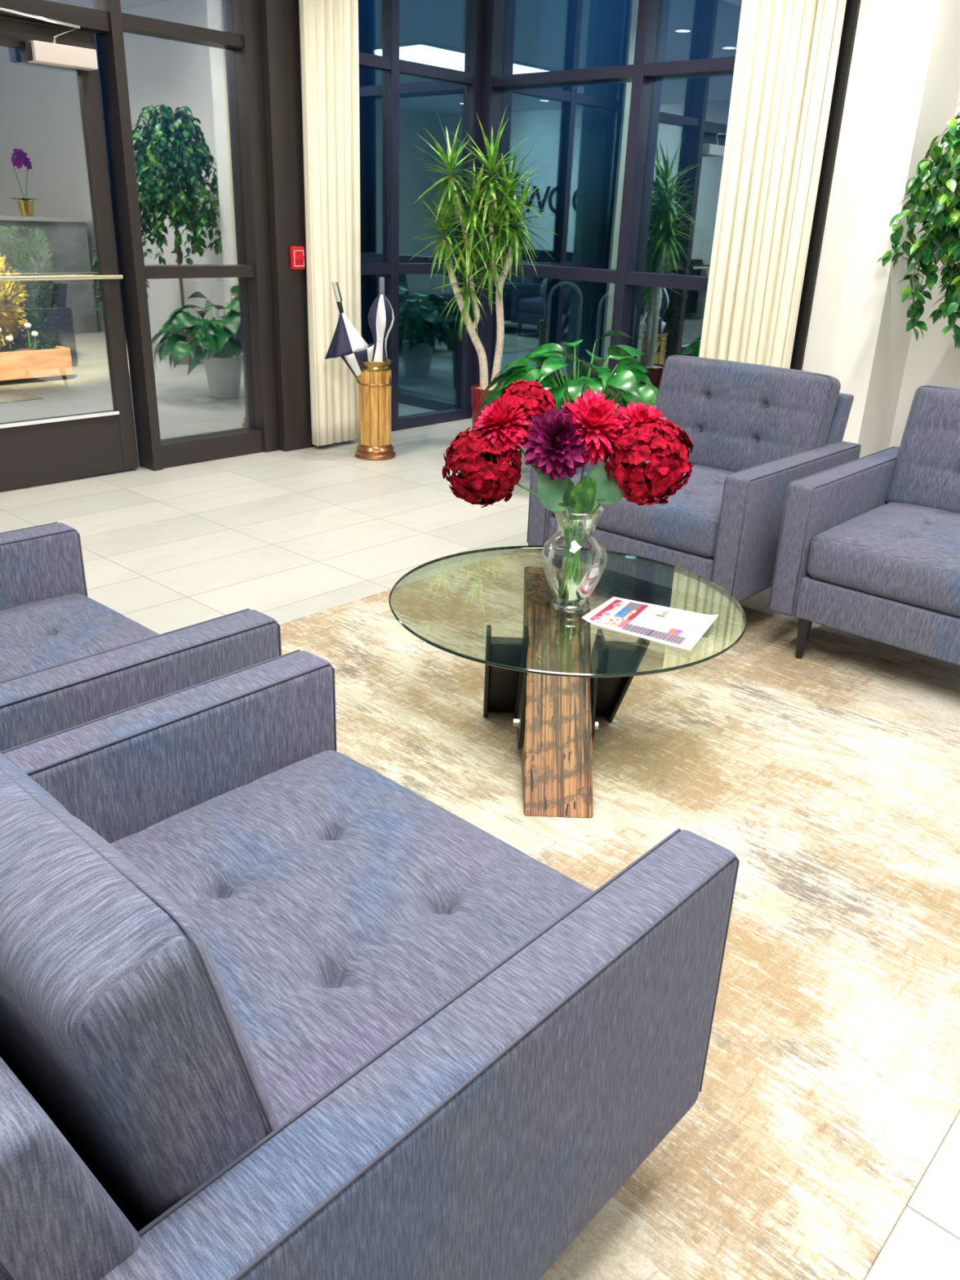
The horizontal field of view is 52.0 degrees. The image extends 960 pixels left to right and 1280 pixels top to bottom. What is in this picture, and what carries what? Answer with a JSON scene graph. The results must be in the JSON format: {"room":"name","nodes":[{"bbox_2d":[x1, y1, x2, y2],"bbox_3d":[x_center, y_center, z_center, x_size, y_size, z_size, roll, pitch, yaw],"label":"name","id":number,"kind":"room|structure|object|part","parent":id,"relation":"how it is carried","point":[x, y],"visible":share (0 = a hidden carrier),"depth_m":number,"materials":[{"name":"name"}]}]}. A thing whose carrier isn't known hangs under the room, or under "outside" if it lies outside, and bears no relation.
{"room":"lobby waiting area","nodes":[
{"label":"lobby waiting area","id":0,"kind":"room"},
{"bbox_2d":[0,417,959,1279],"bbox_3d":[0.568,0.932,1.333,9.650,0.100,9.500,21,30,38],"label":"floor","id":1,"kind":"structure","parent":0,"point":[283,536],"depth_m":4.34,"materials":[{"name":"tile"}]},
{"bbox_2d":[0,0,109,34],"bbox_3d":[-2.431,-2.043,4.079,0.155,3.000,1.995,21,30,38],"label":"window","id":2,"kind":"structure","parent":1,"relation":"on","point":[91,20],"depth_m":4.35,"materials":[{"name":"brown metal"}]},
{"bbox_2d":[0,7,138,490],"bbox_3d":[-2.111,-1.735,4.561,0.148,2.058,0.965,21,30,38],"label":"door","id":3,"kind":"structure","parent":2,"relation":"attached to","point":[36,452],"depth_m":4.84,"materials":[{"name":"brown metal"}]},
{"bbox_3d":[-2.114,-2.614,4.221,0.050,0.100,0.795,21,30,38],"label":"rail","id":4,"kind":"part","parent":3,"relation":"part of","materials":[{"name":"brown metal"}]},
{"bbox_3d":[-1.952,-2.660,4.263,0.433,0.113,0.054,-19,31,-40],"label":"closer arm","id":5,"kind":"part","parent":3,"relation":"part of","materials":[{"name":"silver metal"}]},
{"bbox_3d":[-2.178,-0.942,4.936,0.050,0.300,0.795,21,30,38],"label":"rail","id":6,"kind":"part","parent":3,"relation":"part of","materials":[{"name":"brown metal"}]},
{"bbox_3d":[-2.144,-1.824,4.559,0.006,1.620,0.795,21,30,38],"label":"glass pane","id":7,"kind":"part","parent":3,"relation":"part of","materials":[{"name":"clear glass"}]},
{"bbox_2d":[92,0,279,471],"bbox_3d":[-1.480,-2.422,5.051,0.155,3.000,0.828,21,30,38],"label":"door frame","id":8,"kind":"structure","parent":1,"relation":"on","point":[242,39],"depth_m":5.15,"materials":[{"name":"brown metal"}]},
{"bbox_3d":[-1.505,-2.467,5.026,0.007,1.040,0.675,21,30,38],"label":"glass pane","id":9,"kind":"part","parent":8,"relation":"part of","materials":[{"name":"clear glass"}]},
{"bbox_3d":[-1.540,-1.546,5.420,0.007,0.847,0.675,21,30,38],"label":"glass pane","id":10,"kind":"part","parent":8,"relation":"part of","materials":[{"name":"clear glass"}]},
{"bbox_2d":[258,0,313,451],"bbox_3d":[-1.108,-2.554,5.394,0.210,3.000,0.213,21,30,38],"label":"trim","id":11,"kind":"structure","parent":1,"relation":"on","point":[279,20],"depth_m":5.38,"materials":[{"name":"brown metal"}]},
{"bbox_2d":[289,246,304,269],"bbox_3d":[-1.017,-2.133,5.499,0.038,0.120,0.084,21,30,38],"label":"fire alarm","id":12,"kind":"object","parent":11,"relation":"attached to","point":[296,253],"visible":1,"depth_m":5.48,"materials":[{"name":"red plastic"}]},
{"bbox_3d":[-1.006,-2.129,5.490,0.008,0.024,0.060,21,30,38],"label":"pull handle","id":13,"kind":"part","parent":12,"relation":"part of","materials":[{"name":"red plastic"}]},
{"bbox_2d":[354,357,395,460],"bbox_3d":[-0.610,-1.344,5.717,0.244,0.555,0.244,21,30,38],"label":"umbrella stand","id":14,"kind":"object","parent":1,"relation":"on","point":[374,385],"visible":0.91,"depth_m":5.66,"materials":[{"name":"brown wood"}]},
{"bbox_2d":[324,281,373,382],"bbox_3d":[-0.735,-1.576,5.604,0.249,0.867,0.247,21,30,38],"label":"umbrella","id":15,"kind":"object","parent":14,"relation":"in","point":[346,343],"visible":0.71,"depth_m":5.51,"materials":[{"name":"white fabric"}]},
{"bbox_3d":[-0.793,-1.925,5.448,0.052,0.107,0.029,-2,23,-9],"label":"handle","id":16,"kind":"part","parent":15,"relation":"part of","materials":[{"name":"silver metal"}]},
{"bbox_2d":[368,277,394,385],"bbox_3d":[-0.577,-1.593,5.617,0.152,0.895,0.152,21,30,38],"label":"umbrella","id":17,"kind":"object","parent":14,"relation":"in","point":[380,315],"visible":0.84,"depth_m":5.50,"materials":[{"name":"grey fabric"}]},
{"bbox_3d":[-0.544,-1.960,5.460,0.029,0.095,0.029,21,30,38],"label":"handle","id":18,"kind":"part","parent":17,"relation":"part of","materials":[{"name":"grey metal"}]},
{"bbox_2d":[358,0,484,431],"bbox_3d":[-0.540,-2.782,5.976,0.105,3.000,1.468,21,30,38],"label":"window","id":19,"kind":"structure","parent":1,"relation":"on","point":[420,60],"depth_m":6.09,"materials":[{"name":"blue"}]},
{"bbox_3d":[-0.732,-3.671,5.311,0.006,0.855,0.615,21,30,38],"label":"glass pane","id":20,"kind":"part","parent":19,"relation":"part of","materials":[{"name":"glass"}]},
{"bbox_3d":[-0.767,-2.741,5.708,0.006,1.050,0.615,21,30,38],"label":"glass pane","id":21,"kind":"part","parent":19,"relation":"part of","materials":[{"name":"glass"}]},
{"bbox_3d":[-0.804,-1.788,6.116,0.006,0.905,0.615,21,30,38],"label":"glass pane","id":22,"kind":"part","parent":19,"relation":"part of","materials":[{"name":"clear glass"}]},
{"bbox_3d":[-0.341,-1.972,6.589,0.006,0.905,0.640,21,30,38],"label":"glass pane","id":23,"kind":"part","parent":19,"relation":"part of","materials":[{"name":"clear glass"}]},
{"bbox_3d":[-0.304,-2.926,6.182,0.006,1.050,0.640,21,30,38],"label":"glass pane","id":24,"kind":"part","parent":19,"relation":"part of","materials":[{"name":"glass"}]},
{"bbox_3d":[-0.269,-3.856,5.784,0.006,0.855,0.640,21,30,38],"label":"glass pane","id":25,"kind":"part","parent":19,"relation":"part of","materials":[{"name":"glass"}]},
{"bbox_2d":[397,106,557,453],"bbox_3d":[-0.033,-2.006,5.642,0.879,1.869,0.603,-5,24,-17],"label":"tree","id":26,"kind":"object","parent":1,"relation":"on","point":[495,208],"visible":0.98,"depth_m":5.50,"materials":[{"name":"green plant"}]},
{"bbox_3d":[-0.217,-2.268,5.532,0.453,0.610,0.463,21,30,38],"label":"crown","id":27,"kind":"part","parent":26,"relation":"part of","materials":[{"name":"green plant"}]},
{"bbox_3d":[-0.146,-2.548,5.425,0.508,0.635,0.548,21,30,38],"label":"crown","id":28,"kind":"part","parent":26,"relation":"part of","materials":[{"name":"green plant"}]},
{"bbox_3d":[-0.104,-2.247,5.562,0.508,0.563,0.519,21,30,38],"label":"crown","id":29,"kind":"part","parent":26,"relation":"part of","materials":[{"name":"green plant"}]},
{"bbox_3d":[-0.079,-2.028,5.657,0.468,0.607,0.529,11,25,20],"label":"crown","id":30,"kind":"part","parent":26,"relation":"part of","materials":[{"name":"green plant"}]},
{"bbox_3d":[-0.016,-2.362,5.478,0.506,0.592,0.586,21,30,38],"label":"crown","id":31,"kind":"part","parent":26,"relation":"part of","materials":[{"name":"green plant"}]},
{"bbox_3d":[0.075,-1.328,5.946,0.274,0.392,0.274,21,30,38],"label":"pot","id":32,"kind":"part","parent":26,"relation":"part of","materials":[{"name":"red"}]},
{"bbox_3d":[0.061,-2.141,5.612,0.445,0.560,0.439,21,30,38],"label":"crown","id":33,"kind":"part","parent":26,"relation":"part of","materials":[{"name":"green plant"}]},
{"bbox_3d":[0.042,-2.551,5.440,0.587,0.704,0.489,21,30,38],"label":"crown","id":34,"kind":"part","parent":26,"relation":"part of","materials":[{"name":"green plant"}]},
{"bbox_3d":[0.072,-2.285,5.519,0.482,0.554,0.465,21,30,38],"label":"crown","id":35,"kind":"part","parent":26,"relation":"part of","materials":[{"name":"green plant"}]},
{"bbox_3d":[0.150,-2.444,5.483,0.543,0.538,0.486,21,30,38],"label":"crown","id":36,"kind":"part","parent":26,"relation":"part of","materials":[{"name":"green plant"}]},
{"bbox_3d":[0.202,-2.312,5.523,0.445,0.599,0.481,-5,24,-16],"label":"crown","id":37,"kind":"part","parent":26,"relation":"part of","materials":[{"name":"green plant"}]},
{"bbox_2d":[477,329,658,416],"bbox_3d":[0.511,-1.260,5.320,1.008,0.789,1.037,21,30,38],"label":"peace lily","id":38,"kind":"object","parent":1,"relation":"on","point":[628,371],"visible":0.38,"depth_m":5.16,"materials":[{"name":"green plant"}]},
{"bbox_2d":[472,0,735,406],"bbox_3d":[0.859,-2.662,5.821,2.430,3.000,0.140,21,30,38],"label":"window","id":39,"kind":"structure","parent":1,"relation":"on","point":[519,36],"depth_m":6.04,"materials":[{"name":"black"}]},
{"bbox_3d":[0.002,-2.997,6.530,0.105,3.000,0.140,21,30,38],"label":"corner post","id":40,"kind":"part","parent":39,"relation":"part of","materials":[{"name":"blue"}]},
{"bbox_3d":[0.478,-1.920,6.534,1.065,0.910,0.006,21,30,38],"label":"glass pane","id":41,"kind":"part","parent":39,"relation":"part of","materials":[{"name":"clear glass"}]},
{"bbox_3d":[0.550,-3.797,5.732,1.065,0.865,0.006,21,30,38],"label":"glass pane","id":42,"kind":"part","parent":39,"relation":"part of","materials":[{"name":"glass"}]},
{"bbox_3d":[0.514,-2.873,6.127,1.065,1.025,0.006,21,30,38],"label":"glass pane","id":43,"kind":"part","parent":39,"relation":"part of","materials":[{"name":"glass"}]},
{"bbox_3d":[1.376,-3.474,5.049,1.035,0.865,0.006,21,30,38],"label":"glass pane","id":44,"kind":"part","parent":39,"relation":"part of","materials":[{"name":"glass"}]},
{"bbox_3d":[1.341,-2.550,5.444,1.035,1.025,0.006,21,30,38],"label":"glass pane","id":45,"kind":"part","parent":39,"relation":"part of","materials":[{"name":"glass"}]},
{"bbox_2d":[280,548,959,1279],"bbox_3d":[-0.140,0.432,2.303,2.405,0.008,3.750,21,30,38],"label":"area rug","id":46,"kind":"object","parent":1,"relation":"on","point":[830,1090],"visible":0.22,"depth_m":2.26,"materials":[{"name":"carpet"}]},
{"bbox_2d":[0,521,281,751],"bbox_3d":[-1.019,0.104,1.923,0.880,0.834,0.903,21,30,38],"label":"tufted armchair","id":47,"kind":"object","parent":46,"relation":"on","point":[68,659],"visible":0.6,"depth_m":1.87,"materials":[{"name":"fabric"}]},
{"bbox_3d":[-1.304,0.032,2.194,0.088,0.430,0.875,21,30,38],"label":"arm","id":48,"kind":"part","parent":47,"relation":"part of","materials":[{"name":"fabric"}]},
{"bbox_2d":[0,593,159,681],"bbox_3d":[-0.949,0.119,2.015,0.700,0.184,0.681,21,30,38],"label":"seat cushion","id":49,"kind":"object","parent":47,"relation":"on","point":[38,631],"depth_m":2.15,"materials":[{"name":"fabric"}]},
{"bbox_3d":[-0.720,0.261,1.711,0.088,0.430,0.875,21,30,38],"label":"arm","id":50,"kind":"part","parent":47,"relation":"part of","materials":[{"name":"fabric"}]},
{"bbox_2d":[0,649,739,1279],"bbox_3d":[-0.303,0.412,1.266,0.880,0.834,0.903,21,30,38],"label":"tufted armchair","id":51,"kind":"object","parent":46,"relation":"on","point":[272,1007],"visible":1,"depth_m":1.04,"materials":[{"name":"fabric"}]},
{"bbox_3d":[-0.534,0.427,0.994,0.736,0.501,0.210,21,30,38],"label":"frame","id":52,"kind":"part","parent":51,"relation":"part of","materials":[{"name":"fabric"}]},
{"bbox_3d":[-0.300,0.590,1.355,0.704,0.135,0.848,21,30,38],"label":"seat","id":53,"kind":"part","parent":51,"relation":"part of","materials":[{"name":"fabric"}]},
{"bbox_2d":[0,752,280,1226],"bbox_3d":[-0.468,0.295,1.011,0.710,0.438,0.148,21,43,38],"label":"cushion","id":54,"kind":"object","parent":51,"relation":"on","point":[117,1011],"depth_m":0.74,"materials":[{"name":"fabric"}]},
{"bbox_3d":[-0.588,0.340,1.537,0.088,0.430,0.875,21,30,38],"label":"arm","id":55,"kind":"part","parent":51,"relation":"part of","materials":[{"name":"fabric"}]},
{"bbox_2d":[110,750,593,1124],"bbox_3d":[-0.233,0.427,1.358,0.700,0.184,0.681,21,30,38],"label":"seat cushion","id":56,"kind":"object","parent":51,"relation":"on","point":[336,906],"depth_m":1.34,"materials":[{"name":"fabric"}]},
{"bbox_3d":[-0.003,0.569,1.054,0.088,0.430,0.875,21,30,38],"label":"arm","id":57,"kind":"part","parent":51,"relation":"part of","materials":[{"name":"fabric"}]},
{"bbox_2d":[389,545,746,817],"bbox_3d":[0.217,0.078,2.644,0.918,0.400,0.918,21,30,38],"label":"round coffee table","id":58,"kind":"object","parent":46,"relation":"on","point":[555,688],"visible":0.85,"depth_m":2.47,"materials":[{"name":"clear glass"}]},
{"bbox_3d":[0.108,0.160,2.581,0.008,0.254,0.250,2,23,0],"label":"plate","id":59,"kind":"part","parent":58,"relation":"part of","materials":[{"name":"black metal"}]},
{"bbox_3d":[0.224,-0.102,2.567,0.918,0.009,0.918,21,30,38],"label":"glass","id":60,"kind":"part","parent":58,"relation":"part of","materials":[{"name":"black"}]},
{"bbox_2d":[541,503,607,614],"bbox_3d":[0.235,-0.203,2.458,0.164,0.265,0.164,21,30,38],"label":"glass vase","id":61,"kind":"object","parent":58,"relation":"on","point":[562,591],"visible":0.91,"depth_m":2.42,"materials":[{"name":"clear glass"}]},
{"bbox_2d":[441,426,578,584],"bbox_3d":[0.077,-0.316,2.457,0.353,0.445,0.191,-5,24,-17],"label":"flower","id":62,"kind":"object","parent":61,"relation":"in","point":[486,478],"visible":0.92,"depth_m":2.33,"materials":[{"name":"red plant"}]},
{"bbox_3d":[0.144,-0.249,2.451,0.254,0.331,0.013,3,23,3],"label":"stem","id":63,"kind":"part","parent":62,"relation":"part of","materials":[{"name":"green plant"}]},
{"bbox_2d":[472,397,573,586],"bbox_3d":[0.104,-0.329,2.408,0.272,0.509,0.143,9,24,15],"label":"flower","id":64,"kind":"object","parent":61,"relation":"in","point":[493,417],"visible":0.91,"depth_m":2.32,"materials":[{"name":"red plant"}]},
{"bbox_3d":[0.150,-0.301,2.429,0.209,0.443,0.033,1,23,-3],"label":"stem","id":65,"kind":"part","parent":64,"relation":"part of","materials":[{"name":"green plant"}]},
{"bbox_2d":[495,379,574,609],"bbox_3d":[0.138,-0.359,2.436,0.262,0.544,0.153,21,30,38],"label":"flower","id":66,"kind":"object","parent":61,"relation":"in","point":[534,398],"visible":0.58,"depth_m":2.33,"materials":[{"name":"red plant"}]},
{"bbox_3d":[0.181,-0.309,2.444,0.178,0.451,0.027,18,28,33],"label":"stem","id":67,"kind":"part","parent":66,"relation":"part of","materials":[{"name":"green plant"}]},
{"bbox_2d":[521,405,590,579],"bbox_3d":[0.179,-0.319,2.406,0.163,0.497,0.154,6,23,8],"label":"flower","id":68,"kind":"object","parent":61,"relation":"in","point":[546,446],"visible":0.96,"depth_m":2.31,"materials":[{"name":"purple plant"}]},
{"bbox_3d":[0.204,-0.277,2.418,0.049,0.412,0.039,-17,30,-38],"label":"stem","id":69,"kind":"part","parent":68,"relation":"part of","materials":[{"name":"green plant"}]},
{"bbox_2d":[537,466,574,604],"bbox_3d":[0.182,-0.248,2.415,0.100,0.354,0.034,-2,23,-10],"label":"leaf sprig","id":70,"kind":"object","parent":61,"relation":"in","point":[553,495],"visible":0.8,"depth_m":2.37,"materials":[{"name":"green plant"}]},
{"bbox_3d":[0.215,-0.205,2.446,0.008,0.253,0.032,23,31,40],"label":"stem","id":71,"kind":"part","parent":70,"relation":"part of","materials":[{"name":"green plant"}]},
{"bbox_2d":[568,475,595,602],"bbox_3d":[0.241,-0.239,2.417,0.060,0.341,0.052,21,30,38],"label":"leaf sprig","id":72,"kind":"object","parent":61,"relation":"in","point":[581,499],"visible":0.82,"depth_m":2.37,"materials":[{"name":"green plant"}]},
{"bbox_3d":[0.235,-0.202,2.454,0.005,0.243,0.036,0,23,-5],"label":"stem","id":73,"kind":"part","parent":72,"relation":"part of","materials":[{"name":"green plant"}]},
{"bbox_2d":[560,389,626,608],"bbox_3d":[0.263,-0.341,2.419,0.170,0.533,0.172,-5,24,-16],"label":"flower","id":74,"kind":"object","parent":61,"relation":"in","point":[595,412],"visible":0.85,"depth_m":2.31,"materials":[{"name":"red plant"}]},
{"bbox_3d":[0.250,-0.293,2.414,0.026,0.448,0.040,0,23,-5],"label":"stem","id":75,"kind":"part","parent":74,"relation":"part of","materials":[{"name":"green plant"}]},
{"bbox_2d":[567,462,624,603],"bbox_3d":[0.284,-0.256,2.411,0.122,0.379,0.028,9,24,15],"label":"leaf sprig","id":76,"kind":"object","parent":61,"relation":"in","point":[606,491],"visible":0.75,"depth_m":2.36,"materials":[{"name":"green plant"}]},
{"bbox_3d":[0.252,-0.215,2.445,0.057,0.275,0.006,14,26,26],"label":"stem","id":77,"kind":"part","parent":76,"relation":"part of","materials":[{"name":"green plant"}]},
{"bbox_2d":[564,401,666,608],"bbox_3d":[0.347,-0.318,2.401,0.159,0.512,0.202,21,30,38],"label":"flower","id":78,"kind":"object","parent":61,"relation":"in","point":[633,411],"visible":0.39,"depth_m":2.32,"materials":[{"name":"red plant"}]},
{"bbox_3d":[0.293,-0.294,2.419,0.155,0.450,0.027,-3,24,-13],"label":"stem","id":79,"kind":"part","parent":78,"relation":"part of","materials":[{"name":"green plant"}]},
{"bbox_2d":[565,417,694,583],"bbox_3d":[0.373,-0.304,2.405,0.272,0.484,0.208,18,28,33],"label":"flower","id":80,"kind":"object","parent":61,"relation":"in","point":[642,482],"visible":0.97,"depth_m":2.27,"materials":[{"name":"red plant"}]},
{"bbox_3d":[0.288,-0.253,2.426,0.175,0.369,0.017,4,23,3],"label":"stem","id":81,"kind":"part","parent":80,"relation":"part of","materials":[{"name":"green plant"}]},
{"bbox_3d":[0.286,0.167,2.581,0.008,0.254,0.250,2,23,0],"label":"plate","id":82,"kind":"part","parent":58,"relation":"part of","materials":[{"name":"black metal"}]},
{"bbox_2d":[582,596,719,650],"bbox_3d":[0.418,-0.051,2.436,0.285,0.011,0.247,13,26,24],"label":"brochure","id":83,"kind":"object","parent":58,"relation":"on","point":[677,628],"visible":1,"depth_m":2.44,"materials":[{"name":"paper"}]},
{"bbox_2d":[526,355,861,637],"bbox_3d":[0.816,-0.596,3.725,0.880,0.834,0.903,21,30,38],"label":"tufted armchair","id":84,"kind":"object","parent":46,"relation":"on","point":[754,430],"visible":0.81,"depth_m":3.55,"materials":[{"name":"fabric"}]},
{"bbox_3d":[0.296,-0.274,3.790,0.048,0.153,0.048,21,30,38],"label":"leg","id":85,"kind":"part","parent":84,"relation":"part of","materials":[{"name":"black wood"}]},
{"bbox_3d":[0.512,-0.660,3.977,0.088,0.430,0.875,21,30,38],"label":"arm","id":86,"kind":"part","parent":84,"relation":"part of","materials":[{"name":"fabric"}]},
{"bbox_3d":[0.798,-0.410,3.792,0.704,0.135,0.848,21,30,38],"label":"seat","id":87,"kind":"part","parent":84,"relation":"part of","materials":[{"name":"fabric"}]},
{"bbox_2d":[562,461,734,558],"bbox_3d":[0.742,-0.524,3.670,0.700,0.184,0.681,21,30,38],"label":"seat cushion","id":88,"kind":"object","parent":84,"relation":"on","point":[689,526],"depth_m":3.39,"materials":[{"name":"fabric"}]},
{"bbox_3d":[0.783,-0.084,3.387,0.048,0.153,0.048,21,30,38],"label":"leg","id":89,"kind":"part","parent":84,"relation":"part of","materials":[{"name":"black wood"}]},
{"bbox_2d":[655,355,840,471],"bbox_3d":[0.995,-0.850,3.821,0.710,0.438,0.148,21,17,38],"label":"cushion","id":90,"kind":"object","parent":84,"relation":"on","point":[736,416],"depth_m":3.73,"materials":[{"name":"fabric"}]},
{"bbox_3d":[1.097,-0.431,3.494,0.088,0.430,0.875,21,30,38],"label":"arm","id":91,"kind":"part","parent":84,"relation":"part of","materials":[{"name":"fabric"}]},
{"bbox_3d":[1.052,-0.767,3.930,0.736,0.501,0.210,21,30,38],"label":"frame","id":92,"kind":"part","parent":84,"relation":"part of","materials":[{"name":"fabric"}]},
{"bbox_2d":[768,385,959,665],"bbox_3d":[1.583,-0.334,3.181,0.880,0.834,0.903,21,30,38],"label":"tufted armchair","id":93,"kind":"object","parent":46,"relation":"on","point":[868,546],"visible":1,"depth_m":3.11,"materials":[{"name":"fabric"}]},
{"bbox_3d":[1.064,-0.013,3.246,0.048,0.153,0.048,21,30,38],"label":"leg","id":94,"kind":"part","parent":93,"relation":"part of","materials":[{"name":"black wood"}]},
{"bbox_3d":[1.280,-0.398,3.433,0.088,0.430,0.875,21,30,38],"label":"arm","id":95,"kind":"part","parent":93,"relation":"part of","materials":[{"name":"fabric"}]},
{"bbox_3d":[1.566,-0.148,3.248,0.704,0.135,0.848,21,30,38],"label":"seat","id":96,"kind":"part","parent":93,"relation":"part of","materials":[{"name":"fabric"}]},
{"bbox_2d":[806,502,959,617],"bbox_3d":[1.510,-0.262,3.126,0.700,0.184,0.681,21,30,38],"label":"seat cushion","id":97,"kind":"object","parent":93,"relation":"on","point":[902,557],"depth_m":3.02,"materials":[{"name":"fabric"}]},
{"bbox_2d":[886,385,959,513],"bbox_3d":[1.763,-0.588,3.277,0.710,0.438,0.148,21,17,38],"label":"cushion","id":98,"kind":"object","parent":93,"relation":"on","point":[925,471],"depth_m":3.38,"materials":[{"name":"fabric"}]},
{"bbox_2d":[876,103,959,349],"bbox_3d":[2.310,-1.570,4.537,0.914,2.100,1.003,5,23,7],"label":"fig","id":99,"kind":"object","parent":1,"relation":"on","point":[942,228],"visible":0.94,"depth_m":4.47,"materials":[{"name":"green plant"}]},
{"bbox_2d":[801,0,959,457],"bbox_3d":[2.102,-2.289,5.062,0.375,3.000,0.570,21,30,38],"label":"wall pier","id":100,"kind":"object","parent":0,"point":[903,89],"visible":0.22,"depth_m":4.87,"materials":[{"name":"white paint"}]},
{"bbox_2d":[790,0,861,370],"bbox_3d":[1.776,-2.294,5.044,0.083,3.000,0.150,21,30,38],"label":"window frame","id":101,"kind":"structure","parent":100,"relation":"attached to","point":[852,6],"depth_m":4.96,"materials":[{"name":"black metal"}]},
{"bbox_2d":[888,93,959,448],"bbox_3d":[4.838,-1.343,3.093,6.610,3.000,0.100,21,30,38],"label":"wall","id":102,"kind":"structure","parent":0,"point":[932,359],"depth_m":5.30,"materials":[{"name":"white paint"}]},
{"bbox_3d":[0.677,-1.917,0.116,9.650,0.100,9.500,21,30,38],"label":"ceiling","id":103,"kind":"structure","parent":0,"visible":0},
{"bbox_2d":[298,0,361,446],"bbox_3d":[-0.823,-2.571,5.451,0.092,2.954,0.376,21,30,38],"label":"curtain","id":104,"kind":"object","parent":103,"relation":"hanging from","point":[329,28],"visible":0.93,"depth_m":5.47,"materials":[{"name":"beige fabric"}]},
{"bbox_2d":[698,0,846,368],"bbox_3d":[1.488,-2.320,5.071,0.521,2.954,0.144,21,30,38],"label":"curtain","id":105,"kind":"object","parent":103,"relation":"hanging from","point":[788,51],"visible":0.76,"depth_m":5.02,"materials":[{"name":"beige fabric"}]},
{"label":"outside","id":106,"kind":"structure","parent":0,"visible":0},
{"bbox_2d":[0,280,663,466],"bbox_3d":[-1.781,-1.530,6.959,24.000,0.120,24.000,21,30,38],"label":"ground","id":107,"kind":"structure","parent":106,"point":[197,329],"depth_m":9.97,"materials":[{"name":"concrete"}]},
{"bbox_2d":[0,340,73,381],"bbox_3d":[-4.287,-2.098,7.593,0.760,0.250,2.004,21,30,38],"label":"planter box","id":108,"kind":"object","parent":107,"relation":"on","point":[16,362],"visible":0.77,"depth_m":7.85,"materials":[{"name":"brown wood"}]},
{"bbox_2d":[5,335,13,348],"bbox_3d":[-3.672,-2.328,7.699,0.053,0.094,0.056,21,30,38],"label":"blossom","id":109,"kind":"object","parent":108,"relation":"in","point":[9,338],"visible":1,"depth_m":7.67,"materials":[{"name":"white plant"}]},
{"bbox_2d":[0,252,31,351],"bbox_3d":[-3.980,-2.669,7.690,0.740,0.910,0.875,17,27,31],"label":"shrub","id":110,"kind":"object","parent":108,"relation":"in","point":[11,295],"visible":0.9,"depth_m":7.74,"materials":[{"name":"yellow plant"}]},
{"bbox_2d":[23,322,31,346],"bbox_3d":[-3.561,-2.408,7.777,0.053,0.186,0.056,21,30,38],"label":"blossom","id":111,"kind":"object","parent":108,"relation":"in","point":[27,325],"visible":1,"depth_m":7.74,"materials":[{"name":"white plant"}]},
{"bbox_2d":[0,223,64,349],"bbox_3d":[-3.682,-2.856,8.029,0.653,0.983,0.286,21,30,38],"label":"shrub","id":112,"kind":"object","parent":108,"relation":"on","point":[24,261],"visible":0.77,"depth_m":7.89,"materials":[{"name":"green plant"}]},
{"bbox_2d":[31,331,38,346],"bbox_3d":[-3.539,-2.397,7.840,0.053,0.118,0.056,21,30,38],"label":"blossom","id":113,"kind":"object","parent":108,"relation":"on","point":[34,334],"visible":1,"depth_m":7.81,"materials":[{"name":"white plant"}]},
{"bbox_2d":[545,281,582,372],"bbox_3d":[0.668,-2.430,7.987,0.360,0.900,0.110,2,23,0],"label":"bike rack","id":114,"kind":"object","parent":107,"relation":"on","point":[575,287],"visible":0.6,"depth_m":7.89,"materials":[{"name":"beige"}]},
{"bbox_2d":[592,289,635,377],"bbox_3d":[0.986,-2.119,7.288,0.360,0.900,0.110,2,23,0],"label":"bike rack","id":115,"kind":"object","parent":107,"relation":"on","point":[607,295],"visible":0.23,"depth_m":7.19,"materials":[{"name":"beige"}]},
{"bbox_2d":[632,288,706,390],"bbox_3d":[1.599,-2.149,7.396,0.950,1.027,0.956,16,27,30],"label":"shrub","id":116,"kind":"object","parent":107,"relation":"on","point":[677,329],"visible":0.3,"depth_m":7.14,"materials":[{"name":"green plant"}]}
]}

